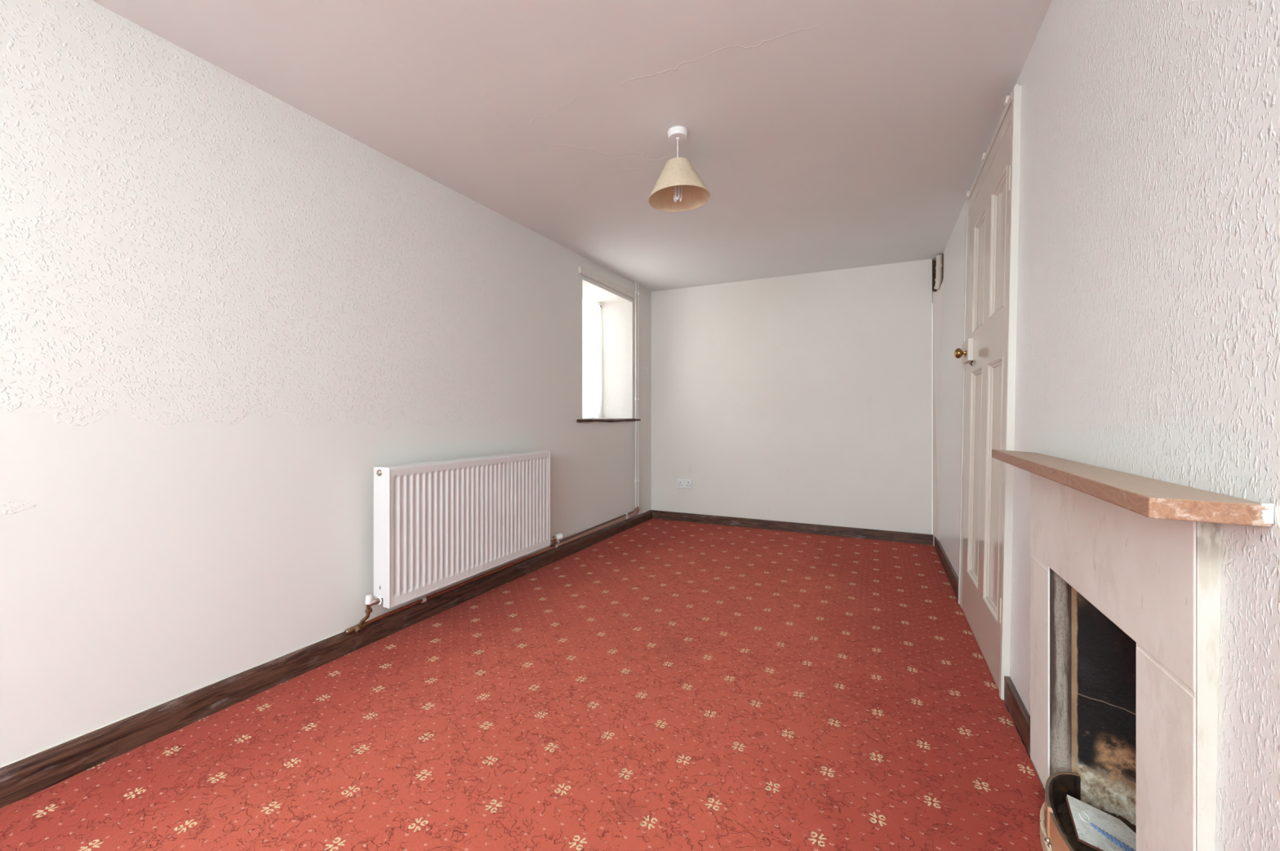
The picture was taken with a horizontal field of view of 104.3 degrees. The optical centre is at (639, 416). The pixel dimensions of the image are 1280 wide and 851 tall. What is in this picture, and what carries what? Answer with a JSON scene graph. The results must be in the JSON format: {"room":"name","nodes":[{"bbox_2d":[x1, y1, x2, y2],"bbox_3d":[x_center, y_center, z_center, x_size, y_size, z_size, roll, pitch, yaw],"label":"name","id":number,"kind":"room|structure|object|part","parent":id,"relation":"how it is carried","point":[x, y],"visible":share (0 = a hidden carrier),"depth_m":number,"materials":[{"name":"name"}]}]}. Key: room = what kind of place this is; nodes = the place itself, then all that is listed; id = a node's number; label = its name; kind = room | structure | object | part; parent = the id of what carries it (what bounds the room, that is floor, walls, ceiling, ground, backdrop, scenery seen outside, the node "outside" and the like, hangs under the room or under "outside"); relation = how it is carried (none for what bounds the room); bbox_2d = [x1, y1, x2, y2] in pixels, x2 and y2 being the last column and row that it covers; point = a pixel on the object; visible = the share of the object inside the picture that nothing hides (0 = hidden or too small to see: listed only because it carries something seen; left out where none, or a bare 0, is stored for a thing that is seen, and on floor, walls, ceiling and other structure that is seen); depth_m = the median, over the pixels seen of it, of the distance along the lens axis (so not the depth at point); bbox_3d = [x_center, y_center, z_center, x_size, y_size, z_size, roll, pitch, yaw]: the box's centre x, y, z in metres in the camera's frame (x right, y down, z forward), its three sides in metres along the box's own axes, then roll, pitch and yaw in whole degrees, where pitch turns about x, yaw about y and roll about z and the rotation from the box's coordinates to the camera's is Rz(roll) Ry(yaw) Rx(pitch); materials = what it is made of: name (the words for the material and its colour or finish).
{"room":"living room","nodes":[
{"label":"living room","id":0,"kind":"room"},
{"bbox_2d":[0,0,651,767],"bbox_3d":[-1.584,-0.145,1.801,0.436,2.390,7.300,0,0,25],"label":"wall","id":1,"kind":"structure","parent":0,"point":[223,308],"depth_m":1.68,"materials":[{"name":"white paint"}]},
{"bbox_2d":[0,510,652,808],"bbox_3d":[-1.423,0.953,1.687,0.019,0.120,7.032,0,0,26],"label":"baseboard","id":2,"kind":"structure","parent":1,"relation":"attached to","point":[23,778],"depth_m":1.69,"materials":[{"name":"brown wood"}]},
{"bbox_2d":[373,450,550,608],"bbox_3d":[-0.883,0.515,2.656,0.149,0.598,1.159,0,0,25],"label":"radiator","id":3,"kind":"object","parent":1,"relation":"attached to","point":[439,524],"visible":1,"depth_m":2.43,"materials":[{"name":"white metal"}]},
{"bbox_3d":[-1.105,0.515,2.129,0.100,0.597,0.004,0,0,25],"label":"panel","id":4,"kind":"part","parent":3,"relation":"part of","materials":[{"name":"white metal"}]},
{"bbox_3d":[-0.614,0.515,3.167,0.100,0.597,0.004,0,0,25],"label":"panel","id":5,"kind":"part","parent":3,"relation":"part of","materials":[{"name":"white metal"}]},
{"bbox_2d":[344,284,639,635],"bbox_3d":[-0.613,-0.155,3.315,0.046,2.131,2.789,0,0,25],"label":"pipe","id":6,"kind":"object","parent":1,"relation":"attached to","point":[357,628],"visible":0.98,"depth_m":3.04,"materials":[{"name":"white metal"}]},
{"bbox_2d":[359,595,382,625],"bbox_3d":[-1.150,0.826,2.121,0.097,0.132,0.031,0,0,-14],"label":"radiator valve","id":7,"kind":"object","parent":6,"relation":"attached to","point":[369,602],"visible":1,"depth_m":2.11,"materials":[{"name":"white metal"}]},
{"bbox_2d":[550,282,636,546],"bbox_3d":[-0.302,-0.174,3.902,0.078,2.093,1.367,0,0,25],"label":"pipe","id":8,"kind":"object","parent":1,"relation":"attached to","point":[553,544],"visible":0.97,"depth_m":4.51,"materials":[{"name":"white plastic"}]},
{"bbox_2d":[550,533,563,542],"bbox_3d":[-0.579,0.801,3.254,0.049,0.050,0.185,0,0,35],"label":"radiator valve","id":9,"kind":"object","parent":8,"relation":"on","point":[557,537],"visible":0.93,"depth_m":3.28,"materials":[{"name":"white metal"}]},
{"bbox_2d":[582,297,604,418],"bbox_3d":[-0.475,-0.498,4.245,0.054,1.039,0.588,0,0,25],"label":"window","id":10,"kind":"structure","parent":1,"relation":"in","point":[593,388],"depth_m":4.35,"materials":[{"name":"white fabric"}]},
{"bbox_2d":[578,266,635,298],"bbox_3d":[-0.252,-1.100,4.102,0.021,0.060,0.900,0,0,26],"label":"batten","id":11,"kind":"object","parent":1,"relation":"attached to","point":[583,271],"visible":1,"depth_m":4.03,"materials":[{"name":"white paint"}]},
{"bbox_2d":[576,417,640,422],"bbox_3d":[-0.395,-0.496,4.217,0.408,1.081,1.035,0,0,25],"label":"window sill","id":12,"kind":"structure","parent":1,"relation":"in","point":[588,420],"depth_m":4.04,"materials":[{"name":"black wood"}]},
{"bbox_2d":[91,0,1052,292],"bbox_3d":[-0.261,-1.294,1.202,3.000,0.212,7.350,0,0,25],"label":"ceiling","id":13,"kind":"structure","parent":0,"point":[823,135],"depth_m":1.88,"materials":[{"name":"paint"}]},
{"bbox_2d":[648,126,710,212],"bbox_3d":[0.165,-1.049,2.083,0.258,0.293,0.258,0,0,25],"label":"pendant light","id":14,"kind":"object","parent":13,"relation":"hanging from","point":[678,188],"visible":1,"depth_m":2.08,"materials":[{"name":"beige fabric"}]},
{"bbox_3d":[0.165,-0.984,2.083,0.258,0.157,0.258,0,0,25],"label":"lamp shade","id":15,"kind":"part","parent":14,"relation":"part of","materials":[{"name":"beige fabric"}]},
{"bbox_2d":[651,258,932,534],"bbox_3d":[1.069,-0.145,4.484,2.697,2.390,0.120,0,0,25],"label":"wall","id":16,"kind":"structure","parent":0,"point":[799,398],"depth_m":4.28,"materials":[{"name":"white paint"}]},
{"bbox_2d":[676,479,692,488],"bbox_3d":[0.421,0.636,4.714,0.147,0.086,0.018,0,0,25],"label":"wall socket","id":17,"kind":"object","parent":16,"relation":"attached to","point":[681,483],"visible":1,"depth_m":4.71,"materials":[{"name":"white plastic"}]},
{"bbox_2d":[651,510,933,545],"bbox_3d":[1.186,0.962,4.352,2.388,0.101,0.018,0,0,25],"label":"baseboard","id":18,"kind":"structure","parent":16,"relation":"attached to","point":[850,532],"depth_m":4.25,"materials":[{"name":"brown wood"}]},
{"bbox_2d":[928,261,932,529],"bbox_3d":[2.252,-0.165,3.856,0.023,2.080,0.003,0,0,25],"label":"trim","id":19,"kind":"structure","parent":16,"relation":"attached to","point":[930,262],"depth_m":3.85,"materials":[{"name":"white paint"}]},
{"bbox_2d":[932,281,942,546],"bbox_3d":[2.260,0.010,3.738,0.069,2.080,0.261,0,0,21],"label":"wall","id":20,"kind":"structure","parent":0,"point":[937,296],"depth_m":3.74,"materials":[{"name":"white paint"}]},
{"bbox_2d":[933,253,943,292],"bbox_3d":[2.263,-1.082,3.759,0.019,0.257,0.152,0,0,10],"label":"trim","id":21,"kind":"structure","parent":20,"relation":"attached to","point":[942,254],"depth_m":3.69,"materials":[{"name":"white paint"}]},
{"bbox_2d":[933,254,942,289],"bbox_3d":[2.260,-1.086,3.731,0.050,0.258,0.097,0,0,-31],"label":"pipe","id":22,"kind":"object","parent":21,"relation":"attached to","point":[938,280],"visible":0.9,"depth_m":3.73,"materials":[{"name":"beige paint"}]},
{"bbox_2d":[932,0,1279,850],"bbox_3d":[0.873,-0.145,0.610,0.260,2.390,7.250,0,0,25],"label":"wall","id":23,"kind":"structure","parent":0,"point":[1148,322],"depth_m":0.84,"materials":[{"name":"white paint"}]},
{"bbox_2d":[934,537,958,599],"bbox_3d":[1.995,0.960,3.245,0.018,0.104,1.324,0,0,25],"label":"baseboard","id":24,"kind":"structure","parent":23,"relation":"attached to","point":[953,577],"depth_m":3.11,"materials":[{"name":"brown wood"}]},
{"bbox_2d":[957,197,969,608],"bbox_3d":[1.708,-0.074,2.598,0.072,2.148,0.088,0,0,25],"label":"trim","id":25,"kind":"structure","parent":23,"relation":"attached to","point":[967,206],"depth_m":2.61,"materials":[{"name":"white paint"}]},
{"bbox_2d":[954,120,1011,690],"bbox_3d":[1.490,-0.036,2.174,0.125,2.048,0.915,0,0,25],"label":"door","id":26,"kind":"structure","parent":23,"relation":"in","point":[984,353],"depth_m":2.07,"materials":[{"name":"beige paint"}]},
{"bbox_3d":[1.581,-0.314,2.455,0.050,0.051,0.051,0,0,25],"label":"knob","id":27,"kind":"part","parent":26,"relation":"part of","materials":[{"name":"gold metal"}]},
{"bbox_3d":[1.558,0.269,2.305,0.034,0.982,0.275,0,0,25],"label":"panel moulding","id":28,"kind":"part","parent":26,"relation":"part of","materials":[{"name":"paint"}]},
{"bbox_3d":[1.573,0.269,2.299,0.031,0.988,0.281,0,0,25],"label":"panel","id":29,"kind":"part","parent":26,"relation":"part of","materials":[{"name":"beige paint"}]},
{"bbox_3d":[1.573,-0.666,2.299,0.026,0.523,0.275,0,0,25],"label":"panel moulding","id":30,"kind":"part","parent":26,"relation":"part of","materials":[{"name":"paint"}]},
{"bbox_3d":[1.588,-0.666,2.292,0.023,0.529,0.281,0,0,25],"label":"panel","id":31,"kind":"part","parent":26,"relation":"part of","materials":[{"name":"beige paint"}]},
{"bbox_3d":[1.389,0.269,1.949,0.034,0.982,0.268,0,0,25],"label":"panel moulding","id":32,"kind":"part","parent":26,"relation":"part of","materials":[{"name":"paint"}]},
{"bbox_3d":[1.404,0.269,1.942,0.031,0.988,0.274,0,0,25],"label":"panel","id":33,"kind":"part","parent":26,"relation":"part of","materials":[{"name":"beige paint"}]},
{"bbox_3d":[1.404,-0.666,1.942,0.026,0.523,0.268,0,0,25],"label":"panel moulding","id":34,"kind":"part","parent":26,"relation":"part of","materials":[{"name":"paint"}]},
{"bbox_3d":[1.419,-0.666,1.935,0.023,0.529,0.274,0,0,25],"label":"panel","id":35,"kind":"part","parent":26,"relation":"part of","materials":[{"name":"beige paint"}]},
{"bbox_2d":[968,91,1012,209],"bbox_3d":[1.516,-1.106,2.149,0.035,0.084,0.889,0,0,25],"label":"trim","id":36,"kind":"structure","parent":23,"relation":"attached to","point":[1006,118],"depth_m":2.06,"materials":[{"name":"white paint"}]},
{"bbox_2d":[965,84,1019,198],"bbox_3d":[1.517,-1.155,2.175,0.028,0.030,0.950,0,0,25],"label":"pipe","id":37,"kind":"object","parent":23,"relation":"attached to","point":[1006,98],"visible":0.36,"depth_m":1.82,"materials":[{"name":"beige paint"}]},
{"bbox_2d":[999,84,1021,700],"bbox_3d":[1.303,-0.074,1.742,0.072,2.148,0.028,0,0,25],"label":"trim","id":38,"kind":"structure","parent":23,"relation":"attached to","point":[1007,521],"depth_m":1.73,"materials":[{"name":"white paint"}]},
{"bbox_2d":[1004,675,1030,758],"bbox_3d":[1.214,0.959,1.594,0.018,0.107,0.315,0,0,25],"label":"baseboard","id":39,"kind":"structure","parent":23,"relation":"attached to","point":[1020,717],"depth_m":1.57,"materials":[{"name":"brown wood"}]},
{"bbox_2d":[1030,472,1222,850],"bbox_3d":[0.986,0.566,1.065,0.054,0.868,0.831,0,0,25],"label":"fireplace surround","id":40,"kind":"object","parent":23,"relation":"attached to","point":[1158,581],"visible":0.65,"depth_m":0.82,"materials":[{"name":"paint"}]},
{"bbox_2d":[991,449,1273,527],"bbox_3d":[0.926,0.118,1.081,0.120,0.032,1.052,0,0,25],"label":"mantel shelf","id":41,"kind":"object","parent":40,"relation":"on","point":[1150,498],"visible":1,"depth_m":0.70,"materials":[{"name":"beige stone"}]},
{"bbox_3d":[-0.271,1.036,1.180,3.000,0.048,7.300,0,0,25],"label":"floor","id":42,"kind":"structure","parent":0,"visible":0},
{"bbox_2d":[0,519,1044,850],"bbox_3d":[-0.336,1.001,1.183,2.440,0.026,7.018,0,0,25],"label":"carpet","id":43,"kind":"object","parent":42,"relation":"on","point":[655,685],"visible":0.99,"depth_m":1.56,"materials":[{"name":"red carpet"}]},
{"bbox_2d":[1040,771,1080,850],"bbox_3d":[0.954,0.946,1.079,0.115,0.112,0.432,0,0,25],"label":"bucket","id":44,"kind":"object","parent":43,"relation":"on","point":[1053,837],"visible":0.87,"depth_m":1.17,"materials":[{"name":"metal"}]},
{"bbox_3d":[0.954,0.977,1.079,0.115,0.050,0.432,0,0,25],"label":"plate","id":45,"kind":"part","parent":44,"relation":"part of","materials":[{"name":"brown metal"}]},
{"bbox_2d":[1056,803,1136,850],"bbox_3d":[1.030,0.960,1.049,0.190,0.047,0.391,0,0,25],"label":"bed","id":46,"kind":"object","parent":42,"relation":"on","point":[1063,814],"visible":0.23,"depth_m":1.17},
{"bbox_2d":[1065,795,1136,850],"bbox_3d":[1.042,0.929,1.104,0.138,0.077,0.104,0,0,25],"label":"magazine","id":47,"kind":"object","parent":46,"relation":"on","point":[1095,828],"depth_m":1.11,"materials":[{"name":"white paper"}]},
{"bbox_3d":[1.048,0.934,1.081,0.105,0.046,0.020,0,0,40],"label":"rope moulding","id":48,"kind":"part","parent":47,"relation":"part of","materials":[{"name":"blue paper"}]},
{"bbox_3d":[1.243,0.591,0.944,0.160,0.918,0.830,0,0,25],"label":"wall","id":49,"kind":"structure","parent":0,"visible":0},
{"bbox_2d":[1071,586,1136,826],"bbox_3d":[1.076,0.600,1.029,0.159,0.801,0.478,0,0,25],"label":"fireback","id":50,"kind":"object","parent":49,"relation":"attached to","point":[1104,657],"visible":0.16,"depth_m":1.22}
]}

